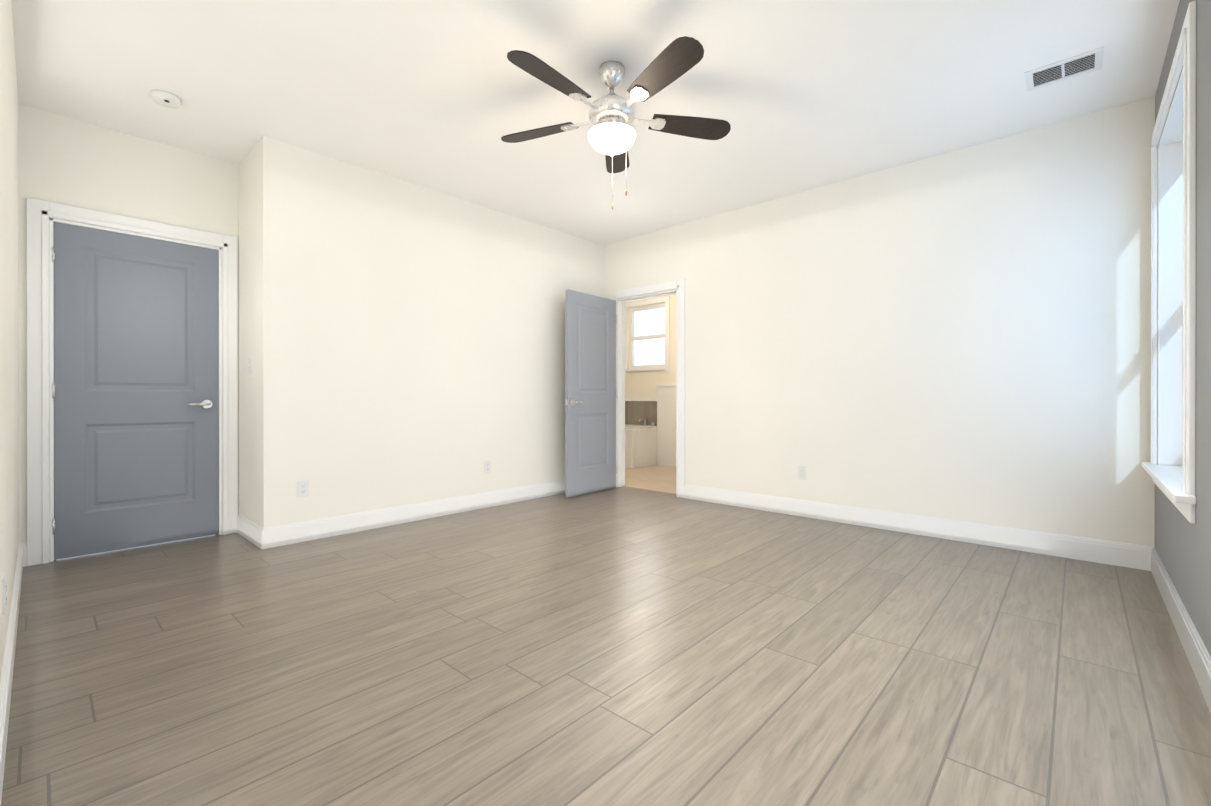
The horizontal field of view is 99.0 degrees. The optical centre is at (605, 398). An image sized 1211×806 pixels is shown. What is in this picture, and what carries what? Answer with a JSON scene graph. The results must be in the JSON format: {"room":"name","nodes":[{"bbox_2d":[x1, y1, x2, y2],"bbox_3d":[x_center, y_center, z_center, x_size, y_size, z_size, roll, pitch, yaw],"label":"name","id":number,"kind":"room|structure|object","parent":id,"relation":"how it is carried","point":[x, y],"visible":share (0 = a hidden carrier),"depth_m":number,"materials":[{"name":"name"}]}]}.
{"room":"empty bedroom","nodes":[
{"label":"empty bedroom","id":0,"kind":"room"},
{"bbox_2d":[0,0,18,682],"bbox_3d":[-1.605,-0.362,1.279,4.980,2.690,0.120,0,0,42],"label":"wall","id":1,"kind":"structure","parent":0,"point":[9,325],"depth_m":1.99,"materials":[{"name":"paint"}]},
{"bbox_2d":[2,573,6,615],"bbox_3d":[-1.909,0.622,1.645,0.070,0.115,0.008,0,0,42],"label":"electrical outlet","id":2,"kind":"object","parent":1,"relation":"attached to","point":[4,596],"visible":1,"depth_m":1.62,"materials":[{"name":"white plastic"}]},
{"bbox_2d":[0,543,26,805],"bbox_3d":[-1.599,0.915,1.376,4.860,0.135,0.030,0,0,42],"label":"baseboard","id":3,"kind":"structure","parent":1,"relation":"attached to","point":[9,655],"depth_m":1.73,"materials":[{"name":"white wood"}]},
{"bbox_2d":[19,104,238,543],"bbox_3d":[-3.165,-0.365,3.353,0.120,2.690,1.290,0,0,42],"label":"wall","id":4,"kind":"structure","parent":0,"point":[64,160],"depth_m":3.28,"materials":[{"name":"paint"}]},
{"bbox_2d":[26,198,237,565],"bbox_3d":[-3.073,-0.095,3.436,0.144,2.150,1.025,0,0,42],"label":"door frame","id":5,"kind":"structure","parent":4,"relation":"attached to","point":[40,361],"depth_m":3.10,"materials":[{"name":"white wood"}]},
{"bbox_2d":[52,222,217,559],"bbox_3d":[-3.058,-0.044,3.416,0.154,2.032,0.814,0,0,42],"label":"door","id":6,"kind":"structure","parent":4,"relation":"in","point":[135,390],"depth_m":3.37,"materials":[{"name":"grey wood"}]},
{"bbox_2d":[239,142,257,523],"bbox_3d":[-2.505,-0.365,3.705,0.620,2.690,0.120,0,0,42],"label":"wall","id":7,"kind":"structure","parent":0,"point":[248,333],"depth_m":3.61,"materials":[{"name":"paint"}]},
{"bbox_2d":[237,514,255,544],"bbox_3d":[-2.469,0.913,3.583,0.600,0.135,0.015,0,0,42],"label":"baseboard","id":8,"kind":"structure","parent":7,"relation":"attached to","point":[246,528],"depth_m":3.60,"materials":[{"name":"white wood"}]},
{"bbox_2d":[248,358,251,374],"bbox_3d":[-2.456,-0.220,3.567,0.070,0.115,0.018,0,0,42],"label":"light switch","id":9,"kind":"object","parent":7,"relation":"attached to","point":[250,366],"visible":0.98,"depth_m":3.56,"materials":[{"name":"white plastic"}]},
{"bbox_2d":[258,136,603,527],"bbox_3d":[-1.126,-0.366,4.667,0.120,2.690,3.400,0,0,42],"label":"wall","id":10,"kind":"structure","parent":0,"point":[411,343],"depth_m":4.04,"materials":[{"name":"paint"}]},
{"bbox_2d":[297,480,308,497],"bbox_3d":[-2.070,0.620,3.539,0.008,0.115,0.070,0,0,42],"label":"electrical outlet","id":11,"kind":"object","parent":10,"relation":"attached to","point":[302,488],"visible":1,"depth_m":3.54,"materials":[{"name":"white plastic"}]},
{"bbox_2d":[256,480,564,548],"bbox_3d":[-1.122,0.911,4.574,0.015,0.135,3.295,0,0,42],"label":"baseboard","id":12,"kind":"structure","parent":10,"relation":"attached to","point":[280,535],"depth_m":3.99,"materials":[{"name":"white wood"}]},
{"bbox_2d":[484,460,490,473],"bbox_3d":[-1.059,0.619,4.647,0.008,0.115,0.070,0,0,42],"label":"electrical outlet","id":13,"kind":"object","parent":10,"relation":"attached to","point":[487,467],"visible":1,"depth_m":4.64,"materials":[{"name":"white plastic"}]},
{"bbox_2d":[11,0,1179,244],"bbox_3d":[-0.180,-1.759,2.928,5.100,0.100,4.690,0,0,42],"label":"ceiling","id":14,"kind":"structure","parent":0,"point":[443,96],"depth_m":2.81,"materials":[{"name":"paint"}]},
{"bbox_2d":[150,90,180,107],"bbox_3d":[-2.491,-1.689,2.933,0.136,0.040,0.136,0,0,42],"label":"smoke detector","id":15,"kind":"object","parent":14,"relation":"attached to","point":[165,98],"visible":1,"depth_m":2.90,"materials":[{"name":"white plastic"}]},
{"bbox_2d":[501,36,730,209],"bbox_3d":[0.003,-1.358,2.646,1.272,0.702,1.227,0,0,42],"label":"fan","id":16,"kind":"object","parent":14,"relation":"hanging from","point":[612,132],"visible":1,"depth_m":2.60,"materials":[{"name":"brown wood"}]},
{"bbox_2d":[1024,46,1103,91],"bbox_3d":[2.383,-1.705,2.695,0.300,0.008,0.220,0,0,42],"label":"ceiling vent","id":17,"kind":"object","parent":14,"relation":"in","point":[1068,68],"visible":1,"depth_m":2.69,"materials":[{"name":"white plastic"}]},
{"bbox_2d":[1,465,1210,805],"bbox_3d":[-0.220,1.029,4.356,7.080,0.100,6.740,0,0,42],"label":"floor","id":18,"kind":"structure","parent":0,"point":[625,646],"depth_m":1.87,"materials":[{"name":"brown wood"}]},
{"bbox_2d":[625,418,656,468],"bbox_3d":[-0.099,0.641,8.100,1.962,0.667,0.778,0,0,42],"label":"bathtub","id":19,"kind":"object","parent":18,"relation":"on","point":[640,446],"visible":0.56,"depth_m":7.33,"materials":[{"name":"plastic"}]},
{"bbox_2d":[625,294,675,425],"bbox_3d":[0.815,-0.370,7.891,3.840,2.690,0.120,0,0,42],"label":"wall","id":20,"kind":"structure","parent":0,"point":[640,384],"depth_m":7.92,"materials":[{"name":"paint"}]},
{"bbox_2d":[625,398,656,425],"bbox_3d":[0.161,0.207,8.383,1.968,0.415,0.033,0,0,42],"label":"tile band","id":21,"kind":"object","parent":20,"relation":"attached to","point":[636,409],"depth_m":8.04,"materials":[{"name":"brown tile"}]},
{"bbox_2d":[625,296,669,373],"bbox_3d":[0.651,-0.948,8.015,0.890,1.125,0.158,0,0,42],"label":"bathroom window","id":22,"kind":"structure","parent":20,"relation":"in","point":[666,336],"depth_m":8.02,"materials":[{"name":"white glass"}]},
{"bbox_2d":[656,383,675,466],"bbox_3d":[1.202,0.383,7.295,1.053,1.185,0.236,0,0,42],"label":"wall","id":23,"kind":"structure","parent":0,"point":[666,424],"depth_m":7.46,"materials":[{"name":"beige paint"}]},
{"bbox_2d":[604,97,1154,546],"bbox_3d":[1.634,-0.366,4.368,4.360,2.690,0.120,0,0,42],"label":"wall","id":24,"kind":"structure","parent":0,"point":[963,334],"depth_m":3.62,"materials":[{"name":"paint"}]},
{"bbox_2d":[565,289,616,497],"bbox_3d":[-0.137,-0.046,5.355,0.154,2.032,0.770,0,0,39],"label":"bathroom door","id":25,"kind":"structure","parent":24,"relation":"in","point":[590,393],"depth_m":5.30,"materials":[{"name":"grey wood"}]},
{"bbox_2d":[610,278,684,497],"bbox_3d":[0.458,-0.097,5.438,0.980,2.150,0.162,0,0,42],"label":"door frame","id":26,"kind":"structure","parent":24,"relation":"attached to","point":[639,292],"depth_m":5.29,"materials":[{"name":"white wood"}]},
{"bbox_2d":[798,466,805,479],"bbox_3d":[1.628,0.619,4.288,0.070,0.115,0.008,0,0,42],"label":"electrical outlet","id":27,"kind":"object","parent":24,"relation":"attached to","point":[801,472],"visible":1,"depth_m":4.28,"materials":[{"name":"white plastic"}]},
{"bbox_2d":[684,484,1147,570],"bbox_3d":[1.932,0.912,4.006,3.130,0.135,0.015,0,0,42],"label":"baseboard","id":28,"kind":"structure","parent":24,"relation":"attached to","point":[1006,538],"depth_m":3.60,"materials":[{"name":"white wood"}]},
{"bbox_2d":[1155,0,1210,656],"bbox_3d":[1.674,-0.362,1.238,0.160,2.690,4.450,0,0,42],"label":"wall","id":29,"kind":"structure","parent":0,"point":[1183,546],"depth_m":1.84,"materials":[{"name":"paint"}]},
{"bbox_2d":[1141,1,1196,523],"bbox_3d":[2.663,-0.502,2.365,0.211,1.933,1.370,0,0,42],"label":"window","id":30,"kind":"structure","parent":29,"relation":"in","point":[1170,468],"depth_m":2.76,"materials":[{"name":"white wood"}]},
{"bbox_2d":[1148,546,1210,712],"bbox_3d":[1.655,0.915,1.348,0.015,0.135,4.315,0,0,42],"label":"baseboard","id":31,"kind":"structure","parent":29,"relation":"attached to","point":[1197,654],"depth_m":2.03,"materials":[{"name":"white wood"}]}
]}

